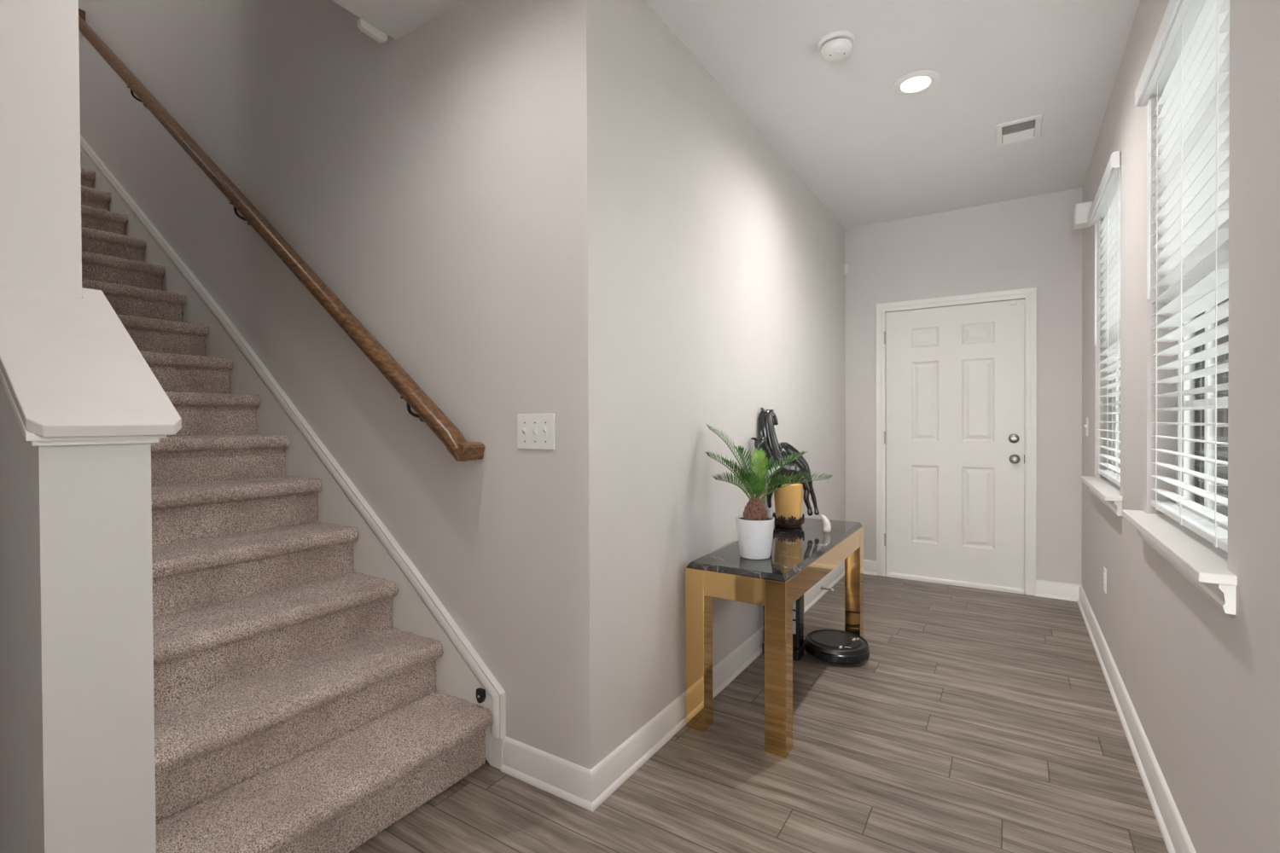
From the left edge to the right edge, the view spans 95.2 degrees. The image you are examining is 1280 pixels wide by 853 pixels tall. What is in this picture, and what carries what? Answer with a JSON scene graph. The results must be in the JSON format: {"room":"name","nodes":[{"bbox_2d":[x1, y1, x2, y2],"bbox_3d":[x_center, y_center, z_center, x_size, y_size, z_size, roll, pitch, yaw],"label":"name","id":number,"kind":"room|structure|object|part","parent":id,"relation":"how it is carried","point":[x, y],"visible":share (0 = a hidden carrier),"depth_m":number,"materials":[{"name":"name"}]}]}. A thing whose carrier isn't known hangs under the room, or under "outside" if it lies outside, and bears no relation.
{"room":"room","nodes":[
{"label":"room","id":0,"kind":"room"},
{"bbox_2d":[0,0,156,852],"bbox_3d":[-3.497,-1.546,2.644,5.900,5.500,0.156,0,1,32],"label":"wall","id":1,"kind":"structure","parent":0,"point":[78,773],"depth_m":1.10,"materials":[{"name":"paint"}]},
{"bbox_2d":[0,287,181,446],"bbox_3d":[-1.163,-0.148,1.195,0.465,0.360,0.222,0,1,32],"label":"half wall cap","id":2,"kind":"object","parent":1,"relation":"attached to","point":[72,373],"visible":0.9,"depth_m":1.14,"materials":[{"name":"white paint"}]},
{"bbox_3d":[-1.156,-0.126,1.174,0.408,0.299,0.194,0,1,32],"label":"cap moulding","id":3,"kind":"part","parent":2,"relation":"part of","materials":[{"name":"white paint"}]},
{"bbox_3d":[-1.159,-0.115,1.177,0.399,0.294,0.176,0,1,32],"label":"cap moulding","id":4,"kind":"part","parent":2,"relation":"part of","materials":[{"name":"white paint"}]},
{"bbox_2d":[78,0,590,769],"bbox_3d":[-2.754,-1.557,3.534,6.200,5.500,0.120,0,1,32],"label":"wall","id":5,"kind":"structure","parent":0,"point":[433,177],"depth_m":2.25,"materials":[{"name":"paint"}]},
{"bbox_2d":[78,8,485,461],"bbox_3d":[-2.361,-1.461,3.146,4.199,3.160,0.120,0,1,32],"label":"handrail","id":6,"kind":"object","parent":5,"relation":"attached to","point":[426,410],"visible":0.98,"depth_m":2.51,"materials":[{"name":"brown wood"}]},
{"bbox_2d":[80,134,506,769],"bbox_3d":[-2.493,-0.614,3.294,4.758,3.615,0.026,0,1,32],"label":"trim","id":7,"kind":"structure","parent":5,"relation":"attached to","point":[461,671],"depth_m":2.59,"materials":[{"name":"white paint"}]},
{"bbox_2d":[475,687,485,703],"bbox_3d":[-0.564,0.953,2.064,0.036,0.048,0.020,0,1,32],"label":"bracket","id":8,"kind":"object","parent":5,"relation":"attached to","point":[480,693],"visible":1,"depth_m":2.06,"materials":[{"name":"black plastic"}]},
{"bbox_2d":[517,413,555,450],"bbox_3d":[-0.351,0.017,1.945,0.166,0.120,0.018,0,1,32],"label":"light switch","id":9,"kind":"object","parent":5,"relation":"attached to","point":[534,431],"visible":1,"depth_m":1.94,"materials":[{"name":"white plastic"}]},
{"bbox_2d":[500,736,592,812],"bbox_3d":[-0.309,1.140,1.927,0.398,0.110,0.026,0,1,32],"label":"baseboard","id":10,"kind":"structure","parent":5,"relation":"attached to","point":[570,782],"depth_m":1.92,"materials":[{"name":"white paint"}]},
{"bbox_2d":[586,0,845,769],"bbox_3d":[0.723,-0.343,3.339,0.120,3.040,3.494,0,1,32],"label":"wall","id":11,"kind":"structure","parent":0,"point":[716,273],"depth_m":2.32,"materials":[{"name":"paint"}]},
{"bbox_2d":[590,559,844,812],"bbox_3d":[0.753,1.123,3.252,0.026,0.110,3.400,0,1,32],"label":"baseboard","id":12,"kind":"structure","parent":11,"relation":"attached to","point":[622,763],"depth_m":2.21,"materials":[{"name":"white paint"}]},
{"bbox_2d":[820,587,833,591],"bbox_3d":[1.287,1.117,4.010,0.084,0.021,0.022,0,1,32],"label":"door stop","id":13,"kind":"object","parent":11,"relation":"attached to","point":[822,588],"visible":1,"depth_m":4.00,"materials":[{"name":"grey metal"}]},
{"bbox_2d":[844,264,849,274],"bbox_3d":[1.645,-1.249,4.649,0.030,0.080,0.032,0,1,32],"label":"sensor","id":14,"kind":"object","parent":11,"relation":"attached to","point":[846,266],"visible":1,"depth_m":4.63,"materials":[{"name":"white plastic"}]},
{"bbox_2d":[331,0,1140,229],"bbox_3d":[-2.239,-1.694,2.929,7.718,0.300,7.094,0,1,32],"label":"ceiling","id":15,"kind":"structure","parent":0,"point":[870,153],"depth_m":2.65,"materials":[{"name":"paint"}]},
{"bbox_2d":[356,18,387,43],"bbox_3d":[-1.037,-1.528,2.263,0.028,0.036,0.115,0,1,32],"label":"ceiling sensor","id":16,"kind":"object","parent":15,"relation":"attached to","point":[372,32],"visible":1,"depth_m":2.25,"materials":[{"name":"white plastic"}]},
{"bbox_2d":[817,29,855,62],"bbox_3d":[0.793,-1.524,2.357,0.144,0.060,0.144,0,1,32],"label":"smoke detector","id":17,"kind":"object","parent":15,"relation":"attached to","point":[835,46],"visible":1,"depth_m":2.32,"materials":[{"name":"white plastic"}]},
{"bbox_2d":[892,69,939,95],"bbox_3d":[1.248,-1.554,2.645,0.194,0.010,0.194,0,1,32],"label":"recessed light","id":18,"kind":"object","parent":15,"relation":"in","point":[919,81],"visible":1,"depth_m":2.63,"materials":[{"name":"white plastic"}]},
{"bbox_2d":[995,114,1041,147],"bbox_3d":[2.005,-1.562,3.094,0.200,0.008,0.290,0,1,32],"label":"ceiling vent","id":19,"kind":"object","parent":15,"relation":"in","point":[1027,129],"visible":1,"depth_m":3.08,"materials":[{"name":"white plastic"}]},
{"bbox_2d":[735,515,774,559],"bbox_3d":[0.472,0.453,2.390,0.156,0.160,0.156,0,1,32],"label":"pot","id":20,"kind":"object","parent":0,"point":[755,532],"depth_m":2.33,"materials":[{"name":"white ceramic"}]},
{"bbox_2d":[349,574,1168,852],"bbox_3d":[-2.133,1.245,2.969,7.858,0.100,7.214,0,1,32],"label":"floor","id":21,"kind":"structure","parent":0,"point":[974,720],"depth_m":2.04,"materials":[{"name":"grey wood"}]},
{"bbox_2d":[80,151,493,852],"bbox_3d":[-2.724,-0.413,2.847,4.602,3.221,0.988,0,1,32],"label":"staircase","id":22,"kind":"structure","parent":21,"relation":"on","point":[293,715],"depth_m":1.99,"materials":[{"name":"beige carpet"}]},
{"bbox_2d":[685,517,863,758],"bbox_3d":[0.700,0.856,2.748,0.405,0.654,1.302,0,1,32],"label":"console table","id":23,"kind":"object","parent":21,"relation":"on","point":[800,558],"visible":0.8,"depth_m":2.28,"materials":[{"name":"gold mirror"}]},
{"bbox_3d":[0.235,0.873,2.319,0.080,0.632,0.080,0,1,32],"label":"leg","id":24,"kind":"part","parent":23,"relation":"part of","materials":[{"name":"gold mirror"}]},
{"bbox_2d":[704,424,831,559],"bbox_3d":[0.506,0.260,2.401,0.510,0.545,0.272,0,1,-11],"label":"potted palm","id":25,"kind":"object","parent":23,"relation":"on","point":[755,528],"visible":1,"depth_m":2.35,"materials":[{"name":"green plant"}]},
{"bbox_3d":[0.510,0.873,2.145,0.080,0.632,0.080,0,1,32],"label":"leg","id":26,"kind":"part","parent":23,"relation":"part of","materials":[{"name":"gold mirror"}]},
{"bbox_2d":[750,407,819,529],"bbox_3d":[0.733,0.212,3.042,0.395,0.626,0.168,0,1,-17],"label":"horse sculpture","id":27,"kind":"object","parent":23,"relation":"on","point":[788,499],"visible":0.71,"depth_m":3.01,"materials":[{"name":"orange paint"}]},
{"bbox_2d":[820,514,831,532],"bbox_3d":[0.930,0.487,2.915,0.045,0.093,0.038,0,1,32],"label":"figurine","id":28,"kind":"object","parent":23,"relation":"on","point":[827,526],"visible":0.99,"depth_m":2.90,"materials":[{"name":"white ceramic"}]},
{"bbox_3d":[1.165,0.861,3.176,0.080,0.632,0.080,0,1,32],"label":"leg","id":29,"kind":"part","parent":23,"relation":"part of","materials":[{"name":"gold mirror"}]},
{"bbox_2d":[762,594,803,661],"bbox_3d":[0.740,0.965,3.019,0.193,0.430,0.095,0,1,32],"label":"dock","id":30,"kind":"object","parent":21,"relation":"on","point":[798,606],"visible":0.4,"depth_m":2.95,"materials":[{"name":"black plastic"}]},
{"bbox_3d":[0.774,1.018,2.959,0.031,0.065,0.002,0,1,32],"label":"label panel","id":31,"kind":"part","parent":30,"relation":"part of","materials":[{"name":"grey plastic"}]},
{"bbox_2d":[803,629,869,664],"bbox_3d":[1.013,1.138,3.009,0.323,0.081,0.319,0,1,32],"label":"robot vacuum","id":32,"kind":"object","parent":21,"relation":"on","point":[830,646],"visible":1,"depth_m":2.94,"materials":[{"name":"black plastic"}]},
{"bbox_3d":[0.990,1.101,3.028,0.202,0.004,0.213,0,1,32],"label":"dust bin lid","id":33,"kind":"part","parent":32,"relation":"part of","materials":[{"name":"black plastic"}]},
{"bbox_3d":[1.090,1.101,2.950,0.038,0.005,0.147,0,1,45],"label":"control panel","id":34,"kind":"part","parent":32,"relation":"part of","materials":[{"name":"black plastic"}]},
{"bbox_2d":[844,187,1082,584],"bbox_3d":[2.319,-0.359,4.324,1.518,3.040,0.120,0,1,32],"label":"wall","id":35,"kind":"structure","parent":0,"point":[1032,241],"depth_m":4.10,"materials":[{"name":"paint"}]},
{"bbox_2d":[863,559,876,575],"bbox_3d":[1.746,1.106,4.620,0.235,0.110,0.026,0,1,32],"label":"baseboard","id":36,"kind":"structure","parent":35,"relation":"attached to","point":[869,567],"depth_m":4.58,"materials":[{"name":"white paint"}]},
{"bbox_2d":[884,299,1024,589],"bbox_3d":[2.275,0.124,4.276,0.911,2.012,0.114,0,1,32],"label":"door","id":37,"kind":"structure","parent":35,"relation":"in","point":[954,433],"depth_m":4.27,"materials":[{"name":"white paint"}]},
{"bbox_3d":[2.597,0.227,4.048,0.066,0.066,0.066,0,1,32],"label":"knob","id":38,"kind":"part","parent":37,"relation":"part of","materials":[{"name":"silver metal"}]},
{"bbox_2d":[885,572,1024,594],"bbox_3d":[2.316,1.147,4.335,0.897,0.026,0.136,0,1,32],"label":"trim","id":39,"kind":"structure","parent":35,"relation":"attached to","point":[887,574],"depth_m":4.26,"materials":[{"name":"white paint"}]},
{"bbox_2d":[875,287,1036,596],"bbox_3d":[2.310,0.104,4.325,1.033,2.112,0.138,0,1,32],"label":"door frame","id":40,"kind":"structure","parent":35,"relation":"attached to","point":[1029,294],"depth_m":4.08,"materials":[{"name":"white paint"}]},
{"bbox_2d":[1035,579,1081,601],"bbox_3d":[2.822,1.107,3.936,0.250,0.110,0.026,0,1,32],"label":"baseboard","id":41,"kind":"structure","parent":35,"relation":"attached to","point":[1066,591],"depth_m":3.94,"materials":[{"name":"white paint"}]},
{"bbox_2d":[1082,0,1279,852],"bbox_3d":[1.117,-0.323,0.886,0.140,3.040,7.214,0,1,32],"label":"wall","id":42,"kind":"structure","parent":0,"point":[1201,682],"depth_m":1.41,"materials":[{"name":"paint"}]},
{"bbox_2d":[1073,201,1093,229],"bbox_3d":[2.579,-1.228,3.397,0.084,0.120,0.120,0,1,32],"label":"wall box","id":43,"kind":"object","parent":42,"relation":"attached to","point":[1081,211],"visible":0.82,"depth_m":3.36,"materials":[{"name":"white plastic"}]},
{"bbox_2d":[1083,417,1087,436],"bbox_3d":[2.731,0.000,3.576,0.018,0.116,0.072,0,1,32],"label":"wall switch","id":44,"kind":"object","parent":42,"relation":"attached to","point":[1085,426],"visible":1,"depth_m":3.56,"materials":[{"name":"white plastic"}]},
{"bbox_3d":[2.736,0.000,3.573,0.006,0.116,0.072,0,1,32],"label":"plate","id":45,"kind":"part","parent":44,"relation":"part of","materials":[{"name":"white plastic"}]},
{"bbox_2d":[1080,476,1122,516],"bbox_3d":[2.311,0.332,2.884,0.134,0.084,1.021,0,1,32],"label":"window sill","id":46,"kind":"structure","parent":42,"relation":"attached to","point":[1106,491],"depth_m":2.72,"materials":[{"name":"white paint"}]},
{"bbox_2d":[1088,151,1121,486],"bbox_3d":[2.314,-0.462,2.874,0.098,1.448,0.891,0,1,32],"label":"window blind","id":47,"kind":"object","parent":42,"relation":"attached to","point":[1106,206],"visible":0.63,"depth_m":2.90,"materials":[{"name":"white plastic"}]},
{"bbox_3d":[2.504,-0.452,3.139,0.057,1.376,0.004,0,1,32],"label":"ladder cord","id":48,"kind":"part","parent":47,"relation":"part of","materials":[{"name":"white fabric"}]},
{"bbox_3d":[2.326,-1.159,2.856,0.060,0.046,0.873,0,1,32],"label":"head rail","id":49,"kind":"part","parent":47,"relation":"part of","materials":[{"name":"white plastic"}]},
{"bbox_3d":[2.333,0.252,2.870,0.052,0.020,0.861,0,1,32],"label":"rail","id":50,"kind":"part","parent":47,"relation":"part of","materials":[{"name":"white plastic"}]},
{"bbox_3d":[2.329,-0.448,2.863,0.057,1.376,0.004,0,1,32],"label":"ladder cord","id":51,"kind":"part","parent":47,"relation":"part of","materials":[{"name":"white fabric"}]},
{"bbox_3d":[2.154,-0.445,2.587,0.057,1.376,0.004,0,1,32],"label":"ladder cord","id":52,"kind":"part","parent":47,"relation":"part of","materials":[{"name":"white fabric"}]},
{"bbox_2d":[1103,567,1106,593],"bbox_3d":[2.299,0.760,2.889,0.010,0.116,0.072,0,1,32],"label":"wall outlet","id":53,"kind":"object","parent":42,"relation":"attached to","point":[1104,568],"visible":1,"depth_m":2.87,"materials":[{"name":"white plastic"}]},
{"bbox_2d":[1112,349,1120,475],"bbox_3d":[2.392,-0.437,2.823,0.065,1.498,0.885,0,1,32],"label":"window","id":54,"kind":"structure","parent":42,"relation":"in","point":[1116,417],"depth_m":3.15,"materials":[{"name":"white glass"}]},
{"bbox_3d":[2.378,-0.085,2.837,0.004,0.663,0.755,0,1,32],"label":"pane","id":55,"kind":"part","parent":54,"relation":"part of","materials":[{"name":"clear glass"}]},
{"bbox_2d":[1076,584,1196,852],"bbox_3d":[1.054,1.142,0.944,0.026,0.110,6.974,0,1,32],"label":"baseboard","id":56,"kind":"structure","parent":42,"relation":"attached to","point":[1177,840],"depth_m":2.04,"materials":[{"name":"white paint"}]},
{"bbox_2d":[1121,509,1237,615],"bbox_3d":[1.521,0.347,1.641,0.134,0.084,1.028,0,1,32],"label":"window sill","id":57,"kind":"structure","parent":42,"relation":"attached to","point":[1204,565],"depth_m":1.44,"materials":[{"name":"white paint"}]},
{"bbox_2d":[1134,0,1229,552],"bbox_3d":[1.524,-0.447,1.630,0.098,1.448,0.898,0,1,32],"label":"window blind","id":58,"kind":"object","parent":42,"relation":"attached to","point":[1187,65],"visible":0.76,"depth_m":1.60,"materials":[{"name":"white plastic"}]},
{"bbox_3d":[1.716,-0.437,1.898,0.057,1.376,0.004,0,1,32],"label":"ladder cord","id":59,"kind":"part","parent":58,"relation":"part of","materials":[{"name":"white fabric"}]},
{"bbox_3d":[1.536,-1.144,1.613,0.060,0.046,0.880,0,1,32],"label":"head rail","id":60,"kind":"part","parent":58,"relation":"part of","materials":[{"name":"white"}]},
{"bbox_3d":[1.543,0.267,1.626,0.052,0.020,0.868,0,1,32],"label":"rail","id":61,"kind":"part","parent":58,"relation":"part of","materials":[{"name":"white"}]},
{"bbox_3d":[1.539,-0.433,1.620,0.057,1.376,0.004,0,1,32],"label":"ladder cord","id":62,"kind":"part","parent":58,"relation":"part of","materials":[{"name":"white fabric"}]},
{"bbox_3d":[1.362,-0.430,1.341,0.057,1.376,0.004,0,1,32],"label":"ladder cord","id":63,"kind":"part","parent":58,"relation":"part of","materials":[{"name":"white fabric"}]},
{"bbox_2d":[1175,279,1228,530],"bbox_3d":[1.602,-0.422,1.580,0.065,1.498,0.892,0,1,32],"label":"window","id":64,"kind":"structure","parent":42,"relation":"in","point":[1199,449],"depth_m":1.75,"materials":[{"name":"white glass"}]},
{"bbox_3d":[1.588,-0.070,1.593,0.004,0.663,0.762,0,1,32],"label":"pane","id":65,"kind":"part","parent":64,"relation":"part of","materials":[{"name":"clear glass"}]}
]}

